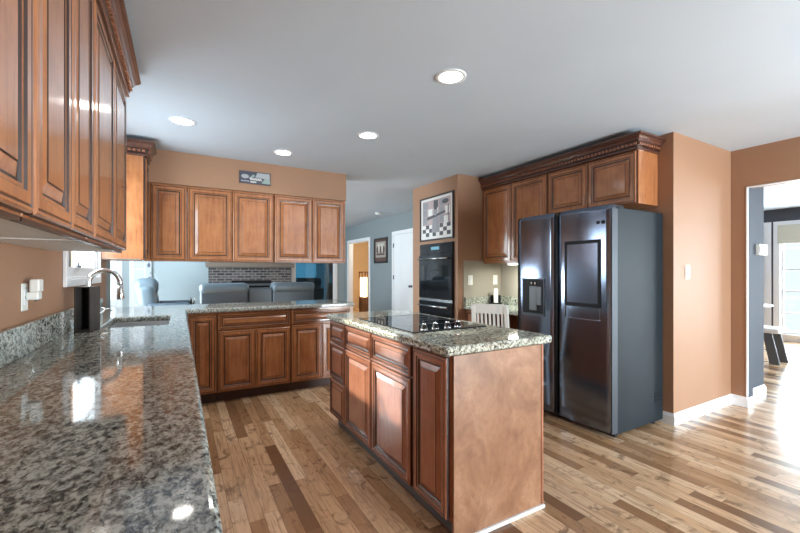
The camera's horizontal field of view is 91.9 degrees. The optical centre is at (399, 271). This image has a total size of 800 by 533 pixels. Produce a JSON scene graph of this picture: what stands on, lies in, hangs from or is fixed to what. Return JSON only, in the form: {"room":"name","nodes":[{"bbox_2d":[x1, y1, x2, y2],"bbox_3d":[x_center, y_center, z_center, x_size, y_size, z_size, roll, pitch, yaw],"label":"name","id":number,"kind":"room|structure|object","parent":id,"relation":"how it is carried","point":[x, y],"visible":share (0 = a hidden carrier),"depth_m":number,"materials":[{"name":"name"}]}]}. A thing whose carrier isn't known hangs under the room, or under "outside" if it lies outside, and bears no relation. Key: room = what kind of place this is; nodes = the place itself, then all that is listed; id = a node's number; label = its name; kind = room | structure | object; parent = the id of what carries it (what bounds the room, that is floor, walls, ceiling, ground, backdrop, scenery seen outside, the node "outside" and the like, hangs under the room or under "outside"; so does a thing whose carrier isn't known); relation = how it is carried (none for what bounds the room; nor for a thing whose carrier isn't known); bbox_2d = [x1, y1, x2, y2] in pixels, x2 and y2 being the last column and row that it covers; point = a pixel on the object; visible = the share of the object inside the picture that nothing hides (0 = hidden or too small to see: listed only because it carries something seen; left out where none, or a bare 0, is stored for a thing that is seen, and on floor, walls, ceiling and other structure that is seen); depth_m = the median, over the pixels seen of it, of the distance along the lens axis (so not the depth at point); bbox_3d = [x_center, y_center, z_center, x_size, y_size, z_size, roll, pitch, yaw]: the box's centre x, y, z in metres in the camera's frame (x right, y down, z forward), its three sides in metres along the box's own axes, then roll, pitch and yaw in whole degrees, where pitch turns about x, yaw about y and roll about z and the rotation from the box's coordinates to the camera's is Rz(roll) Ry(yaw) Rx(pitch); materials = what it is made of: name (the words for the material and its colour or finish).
{"room":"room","nodes":[
{"label":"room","id":0,"kind":"room"},
{"bbox_2d":[0,242,109,329],"bbox_3d":[-0.929,0.054,0.282,0.165,2.420,7.910,0,0,-30],"label":"wall","id":1,"kind":"structure","parent":0,"point":[19,264],"depth_m":1.78,"materials":[{"name":"beige paint"}]},
{"bbox_2d":[0,0,32,220],"bbox_3d":[-0.671,-0.558,0.323,0.322,0.906,0.925,0,0,-30],"label":"upper cabinet","id":2,"kind":"object","parent":1,"relation":"attached to","point":[16,16],"visible":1,"depth_m":0.72,"materials":[{"name":"brown wood"}]},
{"bbox_2d":[21,283,27,311],"bbox_3d":[-1.618,0.109,1.668,0.008,0.118,0.075,0,0,-30],"label":"wall outlet","id":3,"kind":"object","parent":1,"relation":"attached to","point":[24,287],"visible":0.97,"depth_m":1.66,"materials":[{"name":"white plastic"}]},
{"bbox_2d":[26,279,42,300],"bbox_3d":[-1.604,0.080,1.698,0.046,0.096,0.060,0,0,-30],"label":"night light","id":4,"kind":"object","parent":3,"relation":"attached to","point":[36,285],"visible":1,"depth_m":1.68,"materials":[{"name":"white plastic"}]},
{"bbox_2d":[0,0,93,241],"bbox_3d":[-1.063,-0.558,1.011,0.322,0.906,0.640,0,0,-30],"label":"upper cabinet","id":5,"kind":"object","parent":1,"relation":"attached to","point":[63,30],"visible":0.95,"depth_m":1.04,"materials":[{"name":"brown wood"}]},
{"bbox_2d":[0,298,102,367],"bbox_3d":[-1.366,0.282,1.247,0.029,0.128,4.520,0,0,-30],"label":"backsplash","id":6,"kind":"structure","parent":1,"relation":"attached to","point":[16,341],"depth_m":1.69,"materials":[{"name":"stone"}]},
{"bbox_2d":[0,0,125,252],"bbox_3d":[-1.460,-0.558,1.709,0.322,0.906,0.945,0,0,-30],"label":"upper cabinet","id":7,"kind":"object","parent":1,"relation":"attached to","point":[109,94],"visible":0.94,"depth_m":1.63,"materials":[{"name":"brown wood"}]},
{"bbox_2d":[63,251,100,286],"bbox_3d":[-2.272,-0.396,2.676,0.170,0.970,1.130,0,0,-30],"label":"window","id":8,"kind":"structure","parent":1,"relation":"in","point":[84,263],"depth_m":2.78,"materials":[{"name":"white"}]},
{"bbox_2d":[97,0,140,96],"bbox_3d":[-1.054,-1.058,1.061,0.384,0.122,2.600,0,0,-30],"label":"crown molding","id":9,"kind":"structure","parent":1,"relation":"attached to","point":[113,12],"depth_m":1.76,"materials":[{"name":"brown wood"}]},
{"bbox_2d":[101,154,148,260],"bbox_3d":[-2.409,-0.556,3.386,0.334,0.909,0.280,0,0,-30],"label":"upper cabinet","id":10,"kind":"object","parent":1,"relation":"attached to","point":[137,168],"visible":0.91,"depth_m":3.31,"materials":[{"name":"brown wood"}]},
{"bbox_2d":[126,138,156,164],"bbox_3d":[-2.369,-1.058,3.378,0.400,0.122,0.354,0,0,-30],"label":"crown molding","id":11,"kind":"structure","parent":10,"relation":"attached to","point":[147,149],"depth_m":3.30,"materials":[{"name":"brown wood"}]},
{"bbox_2d":[69,251,70,266],"bbox_3d":[-3.379,0.029,3.375,1.030,2.470,0.110,0,0,-30],"label":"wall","id":12,"kind":"structure","parent":0,"point":[69,251],"depth_m":3.52,"materials":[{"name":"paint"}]},
{"bbox_2d":[105,182,186,261],"bbox_3d":[-2.428,-0.469,3.733,0.643,0.734,0.340,0,0,-30],"label":"upper cabinet","id":13,"kind":"object","parent":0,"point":[167,202],"visible":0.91,"depth_m":3.67,"materials":[{"name":"brown wood"}]},
{"bbox_2d":[122,261,344,322],"bbox_3d":[-3.979,0.029,9.328,5.880,2.470,0.150,0,0,-30],"label":"wall","id":14,"kind":"structure","parent":0,"point":[176,280],"depth_m":8.69,"materials":[{"name":"blue paint"}]},
{"bbox_2d":[110,261,121,307],"bbox_3d":[-6.127,-0.061,8.079,0.590,1.750,0.195,0,0,-30],"label":"window","id":15,"kind":"structure","parent":14,"relation":"in","point":[119,263],"depth_m":8.13,"materials":[{"name":"white"}]},
{"bbox_2d":[129,261,143,306],"bbox_3d":[-5.621,-0.061,8.367,0.415,1.710,0.195,0,0,-30],"label":"window","id":16,"kind":"structure","parent":14,"relation":"in","point":[131,263],"depth_m":8.25,"materials":[{"name":"white"}]},
{"bbox_2d":[144,262,151,277],"bbox_3d":[-5.433,0.039,8.335,0.130,1.950,0.034,0,0,-30],"label":"curtain","id":17,"kind":"object","parent":16,"relation":"hanging from","point":[147,265],"visible":0.27,"depth_m":8.34,"materials":[{"name":"white fabric"}]},
{"bbox_2d":[291,263,336,299],"bbox_3d":[-2.280,0.184,10.285,1.240,2.140,0.170,0,0,-30],"label":"window","id":18,"kind":"structure","parent":14,"relation":"in","point":[323,277],"depth_m":10.31,"materials":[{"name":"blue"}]},
{"bbox_2d":[144,149,345,200],"bbox_3d":[-1.726,-0.999,4.170,2.300,0.315,0.365,0,0,-30],"label":"wall","id":19,"kind":"structure","parent":0,"point":[165,167],"depth_m":3.98,"materials":[{"name":"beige paint"}]},
{"bbox_2d":[187,186,273,262],"bbox_3d":[-1.791,-0.469,4.096,0.815,0.734,0.340,0,0,-30],"label":"upper cabinet","id":20,"kind":"object","parent":19,"relation":"attached to","point":[226,226],"visible":0.97,"depth_m":3.93,"materials":[{"name":"brown wood"}]},
{"bbox_2d":[239,170,270,185],"bbox_3d":[-1.523,-0.985,4.068,0.310,0.128,0.012,0,0,-30],"label":"wall plaque","id":21,"kind":"object","parent":19,"relation":"attached to","point":[248,177],"visible":1,"depth_m":4.06,"materials":[{"name":"grey"}]},
{"bbox_2d":[272,194,344,263],"bbox_3d":[-1.077,-0.469,4.502,0.820,0.734,0.340,0,0,-30],"label":"upper cabinet","id":22,"kind":"object","parent":19,"relation":"attached to","point":[306,230],"visible":0.97,"depth_m":4.34,"materials":[{"name":"brown wood"}]},
{"bbox_2d":[353,242,368,307],"bbox_3d":[-1.564,0.029,13.524,2.530,2.470,0.150,0,0,-30],"label":"wall","id":23,"kind":"structure","parent":0,"point":[360,250],"depth_m":13.50,"materials":[{"name":"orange paint"}]},
{"bbox_2d":[345,210,412,310],"bbox_3d":[-0.138,0.079,8.343,0.120,2.570,5.365,0,0,-30],"label":"wall","id":24,"kind":"structure","parent":0,"point":[380,273],"depth_m":8.76,"materials":[{"name":"blue paint"}]},
{"bbox_2d":[347,237,369,311],"bbox_3d":[-1.014,0.214,9.861,0.140,2.100,1.440,0,0,-30],"label":"trim","id":25,"kind":"structure","parent":24,"relation":"attached to","point":[350,243],"depth_m":10.40,"materials":[{"name":"white"}]},
{"bbox_2d":[374,237,387,262],"bbox_3d":[-0.440,-0.481,8.726,0.023,0.570,0.660,0,0,-30],"label":"framed picture","id":26,"kind":"object","parent":24,"relation":"attached to","point":[380,244],"visible":1,"depth_m":8.69,"materials":[{"name":"black"}]},
{"bbox_2d":[375,239,385,260],"bbox_3d":[-0.435,-0.481,8.729,0.012,0.480,0.570,0,0,-30],"label":"print","id":27,"kind":"object","parent":26,"relation":"attached to","point":[380,244],"depth_m":8.73,"materials":[{"name":"grey"}]},
{"bbox_2d":[392,228,412,311],"bbox_3d":[0.040,0.206,7.826,0.081,2.115,0.950,0,0,-30],"label":"door","id":28,"kind":"structure","parent":24,"relation":"in","point":[402,244],"depth_m":7.87,"materials":[{"name":"white"}]},
{"bbox_2d":[345,182,412,227],"bbox_3d":[-2.178,-1.281,8.691,8.380,0.150,7.940,0,0,-30],"label":"ceiling","id":29,"kind":"structure","parent":0,"point":[363,201],"depth_m":6.72,"materials":[{"name":"paint"}]},
{"bbox_2d":[413,174,482,319],"bbox_3d":[0.732,0.054,5.170,0.690,2.420,1.010,0,0,-30],"label":"wall","id":30,"kind":"structure","parent":0,"point":[468,194],"depth_m":4.68,"materials":[{"name":"beige paint"}]},
{"bbox_2d":[418,241,453,318],"bbox_3d":[0.430,0.300,4.912,0.088,1.328,0.736,0,0,-30],"label":"double oven","id":31,"kind":"object","parent":30,"relation":"attached to","point":[436,260],"visible":0.83,"depth_m":4.85,"materials":[{"name":"black metal"}]},
{"bbox_2d":[420,190,453,241],"bbox_3d":[0.458,-0.690,4.928,0.023,0.572,0.735,0,0,-30],"label":"framed picture","id":32,"kind":"object","parent":30,"relation":"attached to","point":[436,211],"visible":1,"depth_m":4.90,"materials":[{"name":"black"}]},
{"bbox_2d":[124,0,799,210],"bbox_3d":[3.561,-1.231,2.840,10.500,0.150,7.910,0,0,-30],"label":"ceiling","id":33,"kind":"structure","parent":0,"point":[545,79],"depth_m":2.31,"materials":[{"name":"paint"}]},
{"bbox_2d":[169,116,195,125],"bbox_3d":[-1.666,-1.152,2.964,0.184,0.006,0.184,0,0,-30],"label":"recessed light","id":34,"kind":"object","parent":33,"relation":"in","point":[178,120],"visible":1,"depth_m":2.96,"materials":[{"name":"white"}]},
{"bbox_2d":[273,150,292,155],"bbox_3d":[-1.133,-1.152,3.745,0.184,0.006,0.184,0,0,-30],"label":"recessed light","id":35,"kind":"object","parent":33,"relation":"in","point":[277,152],"visible":1,"depth_m":3.73,"materials":[{"name":"white"}]},
{"bbox_2d":[357,132,378,139],"bbox_3d":[-0.270,-1.152,3.276,0.184,0.006,0.184,0,0,-30],"label":"recessed light","id":36,"kind":"object","parent":33,"relation":"in","point":[363,135],"visible":1,"depth_m":3.26,"materials":[{"name":"white"}]},
{"bbox_2d":[435,69,466,84],"bbox_3d":[0.301,-1.152,2.289,0.184,0.006,0.184,0,0,-30],"label":"recessed light","id":37,"kind":"object","parent":33,"relation":"in","point":[447,76],"visible":1,"depth_m":2.28,"materials":[{"name":"white"}]},
{"bbox_2d":[463,260,500,305],"bbox_3d":[1.015,0.134,4.746,0.602,0.540,0.008,0,0,-30],"label":"wall","id":38,"kind":"structure","parent":0,"point":[482,273],"depth_m":4.72,"materials":[{"name":"beige paint"}]},
{"bbox_2d":[468,275,472,284],"bbox_3d":[0.845,0.099,4.639,0.072,0.118,0.008,0,0,-30],"label":"wall outlet","id":39,"kind":"object","parent":38,"relation":"attached to","point":[470,277],"visible":1,"depth_m":4.64,"materials":[{"name":"white plastic"}]},
{"bbox_2d":[464,296,489,305],"bbox_3d":[1.018,0.352,4.729,0.570,0.100,0.022,0,0,-30],"label":"backsplash","id":40,"kind":"structure","parent":38,"relation":"attached to","point":[468,301],"depth_m":4.66,"materials":[{"name":"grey stone"}]},
{"bbox_2d":[493,275,496,284],"bbox_3d":[1.192,0.099,4.837,0.072,0.118,0.008,0,0,-30],"label":"wall outlet","id":41,"kind":"object","parent":38,"relation":"attached to","point":[494,276],"visible":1,"depth_m":4.83,"materials":[{"name":"white plastic"}]},
{"bbox_2d":[202,308,799,532],"bbox_3d":[1.148,1.324,6.035,11.530,0.120,15.850,0,0,-30],"label":"floor","id":42,"kind":"structure","parent":0,"point":[282,462],"depth_m":2.39,"materials":[{"name":"brown wood"}]},
{"bbox_2d":[133,278,190,321],"bbox_3d":[-4.292,0.676,7.337,1.235,1.115,0.870,0,0,-30],"label":"recliner","id":43,"kind":"object","parent":42,"relation":"on","point":[145,289],"visible":0.44,"depth_m":6.88,"materials":[{"name":"blue fabric"}]},
{"bbox_2d":[187,313,216,403],"bbox_3d":[-1.995,0.827,3.881,0.245,0.875,0.570,0,0,-30],"label":"base cabinet","id":44,"kind":"object","parent":42,"relation":"on","point":[202,326],"visible":0.7,"depth_m":3.65,"materials":[{"name":"brown wood"}]},
{"bbox_2d":[206,262,293,287],"bbox_3d":[-3.555,0.030,9.271,1.960,2.468,0.340,0,0,-30],"label":"fireplace","id":45,"kind":"object","parent":42,"relation":"on","point":[256,275],"visible":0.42,"depth_m":9.20,"materials":[{"name":"brick"}]},
{"bbox_2d":[232,280,270,286],"bbox_3d":[-3.536,0.282,9.237,0.898,0.154,0.017,0,0,-30],"label":"hood","id":46,"kind":"object","parent":45,"relation":"attached to","point":[257,283],"depth_m":9.28,"materials":[{"name":"black metal"}]},
{"bbox_2d":[216,309,289,400],"bbox_3d":[-1.583,0.827,4.116,0.695,0.875,0.570,0,0,-30],"label":"base cabinet","id":47,"kind":"object","parent":42,"relation":"on","point":[253,347],"visible":0.94,"depth_m":3.86,"materials":[{"name":"brown wood"}]},
{"bbox_2d":[199,282,313,303],"bbox_3d":[-2.620,0.712,7.053,2.200,1.045,1.030,0,0,-30],"label":"reclining sofa","id":48,"kind":"object","parent":42,"relation":"on","point":[210,293],"visible":0.27,"depth_m":6.61,"materials":[{"name":"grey leather"}]},
{"bbox_2d":[289,306,349,390],"bbox_3d":[-0.987,0.827,4.455,0.665,0.875,0.570,0,0,-30],"label":"base cabinet","id":49,"kind":"object","parent":42,"relation":"on","point":[310,341],"visible":0.59,"depth_m":4.16,"materials":[{"name":"brown wood"}]},
{"bbox_2d":[0,299,353,532],"bbox_3d":[-0.537,0.367,2.091,2.304,0.042,5.165,0,0,-30],"label":"countertop","id":50,"kind":"structure","parent":49,"relation":"on","point":[103,430],"depth_m":0.84,"materials":[{"name":"stone"}]},
{"bbox_2d":[74,286,99,331],"bbox_3d":[-1.822,0.215,2.253,0.088,0.262,0.084,0,0,-5],"label":"utensil holder","id":51,"kind":"object","parent":50,"relation":"on","point":[86,298],"visible":1,"depth_m":2.25,"materials":[{"name":"black metal"}]},
{"bbox_2d":[86,268,123,314],"bbox_3d":[-1.916,0.162,2.507,0.211,0.368,0.134,0,0,-36],"label":"faucet","id":52,"kind":"object","parent":50,"relation":"on","point":[120,292],"visible":0.62,"depth_m":2.50,"materials":[{"name":"silver metal"}]},
{"bbox_2d":[108,320,169,327],"bbox_3d":[-1.838,0.478,2.731,0.380,0.179,0.655,0,0,-30],"label":"sink","id":53,"kind":"object","parent":50,"relation":"in","point":[149,323],"visible":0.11,"depth_m":2.98,"materials":[{"name":"silver metal"}]},
{"bbox_2d":[359,272,368,311],"bbox_3d":[-1.079,0.629,11.470,0.220,1.270,0.220,0,0,-30],"label":"floor lamp","id":54,"kind":"object","parent":42,"relation":"on","point":[363,281],"visible":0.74,"depth_m":11.42,"materials":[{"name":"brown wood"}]},
{"bbox_2d":[330,320,544,532],"bbox_3d":[0.099,0.827,2.625,0.632,0.875,1.636,0,0,-30],"label":"kitchen island","id":55,"kind":"object","parent":42,"relation":"on","point":[463,434],"visible":0.97,"depth_m":1.98,"materials":[{"name":"red wood"}]},
{"bbox_2d":[327,310,551,356],"bbox_3d":[0.113,0.366,2.644,0.717,0.044,1.647,0,0,-30],"label":"island countertop","id":56,"kind":"structure","parent":55,"relation":"on","point":[446,343],"depth_m":2.09,"materials":[{"name":"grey stone"}]},
{"bbox_2d":[359,314,485,332],"bbox_3d":[0.120,0.323,2.618,0.535,0.041,0.754,0,0,-30],"label":"cooktop","id":57,"kind":"object","parent":56,"relation":"in","point":[417,323],"visible":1,"depth_m":2.53,"materials":[{"name":"black glass"}]},
{"bbox_2d":[471,303,508,327],"bbox_3d":[0.890,0.773,3.604,0.345,0.984,0.520,0,0,26],"label":"desk chair","id":58,"kind":"object","parent":42,"relation":"on","point":[476,308],"visible":0.26,"depth_m":3.38,"materials":[{"name":"grey wood"}]},
{"bbox_2d":[465,309,516,328],"bbox_3d":[1.089,0.852,4.624,0.580,0.824,0.270,0,0,-30],"label":"base cabinet","id":59,"kind":"object","parent":42,"relation":"on","point":[468,317],"visible":0.1,"depth_m":4.54,"materials":[{"name":"red wood"}]},
{"bbox_2d":[518,204,662,436],"bbox_3d":[1.655,0.375,3.455,0.753,1.778,0.931,0,0,-30],"label":"refrigerator","id":60,"kind":"object","parent":42,"relation":"on","point":[590,279],"visible":0.94,"depth_m":3.11,"materials":[{"name":"black"}]},
{"bbox_2d":[764,325,788,364],"bbox_3d":[5.043,1.019,5.693,0.380,0.490,0.909,0,0,-30],"label":"bench","id":61,"kind":"object","parent":42,"relation":"on","point":[774,344],"visible":0.51,"depth_m":5.33,"materials":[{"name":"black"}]},
{"bbox_3d":[1.467,0.852,3.960,0.580,0.824,0.100,0,0,-30],"label":"cabinet","id":62,"kind":"object","parent":42,"relation":"on","visible":0},
{"bbox_2d":[463,304,517,315],"bbox_3d":[1.248,0.420,4.325,0.611,0.037,0.951,0,0,-30],"label":"countertop","id":63,"kind":"structure","parent":62,"relation":"on","point":[513,309],"depth_m":4.24,"materials":[{"name":"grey stone"}]},
{"bbox_2d":[489,288,501,303],"bbox_3d":[1.160,0.301,4.685,0.150,0.202,0.110,0,0,10],"label":"cordless phone","id":64,"kind":"object","parent":63,"relation":"on","point":[494,299],"visible":0.81,"depth_m":4.69,"materials":[{"name":"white plastic"}]},
{"bbox_3d":[-3.225,0.938,5.701,0.400,0.652,0.400,0,0,-30],"label":"side table","id":65,"kind":"object","parent":42,"relation":"on","visible":0},
{"bbox_2d":[187,298,195,304],"bbox_3d":[-3.100,0.487,5.708,0.152,0.249,0.154,0,0,7],"label":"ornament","id":66,"kind":"object","parent":65,"relation":"on","point":[191,301],"visible":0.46,"depth_m":5.73,"materials":[{"name":"grey"}]},
{"bbox_2d":[501,132,730,413],"bbox_3d":[2.028,0.054,4.775,1.188,2.420,2.980,0,0,-30],"label":"wall","id":67,"kind":"structure","parent":0,"point":[694,176],"depth_m":3.38,"materials":[{"name":"beige paint"}]},
{"bbox_2d":[501,296,517,304],"bbox_3d":[1.505,0.352,4.472,0.021,0.100,0.952,0,0,-30],"label":"backsplash","id":68,"kind":"structure","parent":67,"relation":"attached to","point":[509,300],"depth_m":4.74,"materials":[{"name":"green stone"}]},
{"bbox_2d":[483,173,548,263],"bbox_3d":[1.383,-0.556,4.404,0.313,0.909,0.955,0,0,-30],"label":"upper cabinet","id":69,"kind":"object","parent":67,"relation":"attached to","point":[504,205],"visible":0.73,"depth_m":4.37,"materials":[{"name":"brown wood"}]},
{"bbox_2d":[478,130,665,190],"bbox_3d":[1.593,-1.058,3.978,0.384,0.122,1.914,0,0,-30],"label":"crown molding","id":70,"kind":"structure","parent":67,"relation":"attached to","point":[641,140],"depth_m":3.54,"materials":[{"name":"brown wood"}]},
{"bbox_2d":[548,149,657,213],"bbox_3d":[1.841,-0.786,3.601,0.313,0.450,0.885,0,0,-30],"label":"upper cabinet","id":71,"kind":"object","parent":67,"relation":"attached to","point":[629,179],"visible":0.84,"depth_m":3.36,"materials":[{"name":"brown wood"}]},
{"bbox_2d":[685,265,689,278],"bbox_3d":[2.455,0.002,3.297,0.072,0.118,0.010,0,0,-30],"label":"light switch","id":72,"kind":"object","parent":67,"relation":"attached to","point":[687,267],"visible":1,"depth_m":3.29,"materials":[{"name":"white plastic"}]},
{"bbox_2d":[746,179,799,397],"bbox_3d":[3.989,0.235,2.411,0.131,2.058,2.840,0,0,-30],"label":"door frame","id":73,"kind":"structure","parent":67,"relation":"attached to","point":[750,190],"depth_m":3.63,"materials":[{"name":"white paint"}]},
{"bbox_2d":[657,394,753,425],"bbox_3d":[2.763,1.216,3.476,1.220,0.095,0.162,0,0,-23],"label":"baseboard","id":74,"kind":"structure","parent":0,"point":[680,417],"depth_m":3.43,"materials":[{"name":"white wood"}]},
{"bbox_2d":[753,187,763,387],"bbox_3d":[3.509,0.054,3.932,0.550,2.420,0.120,0,0,-30],"label":"wall","id":75,"kind":"structure","parent":0,"point":[758,193],"depth_m":3.95,"materials":[{"name":"grey paint"}]},
{"bbox_2d":[753,384,765,397],"bbox_3d":[3.519,1.216,3.929,0.566,0.095,0.136,0,0,-30],"label":"baseboard","id":76,"kind":"structure","parent":75,"relation":"attached to","point":[758,391],"depth_m":3.93,"materials":[{"name":"white wood"}]},
{"bbox_2d":[756,244,767,254],"bbox_3d":[3.690,-0.226,3.946,0.200,0.110,0.036,0,0,-30],"label":"thermostat","id":77,"kind":"object","parent":75,"relation":"attached to","point":[761,249],"visible":1,"depth_m":3.90,"materials":[{"name":"white plastic"}]},
{"bbox_2d":[731,137,799,396],"bbox_3d":[4.407,0.104,1.679,0.120,2.520,4.755,0,0,-30],"label":"wall","id":78,"kind":"structure","parent":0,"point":[779,161],"depth_m":3.63,"materials":[{"name":"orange paint"}]},
{"bbox_2d":[764,207,799,325],"bbox_3d":[8.134,0.054,5.267,0.150,2.420,7.300,0,0,-30],"label":"wall","id":79,"kind":"structure","parent":0,"point":[787,214],"depth_m":7.19,"materials":[{"name":"grey paint"}]},
{"bbox_2d":[764,222,770,325],"bbox_3d":[6.795,0.154,7.572,0.195,2.160,0.790,0,0,-30],"label":"window","id":80,"kind":"structure","parent":79,"relation":"in","point":[767,226],"depth_m":7.25,"materials":[{"name":"white"}]},
{"bbox_2d":[773,220,799,340],"bbox_3d":[7.380,0.154,6.546,0.195,2.160,1.590,0,0,-30],"label":"window","id":81,"kind":"structure","parent":79,"relation":"in","point":[778,249],"depth_m":7.11,"materials":[{"name":"white"}]},
{"bbox_2d":[778,224,799,243],"bbox_3d":[7.321,-0.686,6.513,0.021,0.340,1.430,0,0,-30],"label":"roller shade","id":82,"kind":"object","parent":81,"relation":"attached to","point":[790,233],"visible":1,"depth_m":6.99,"materials":[{"name":"beige fabric"}]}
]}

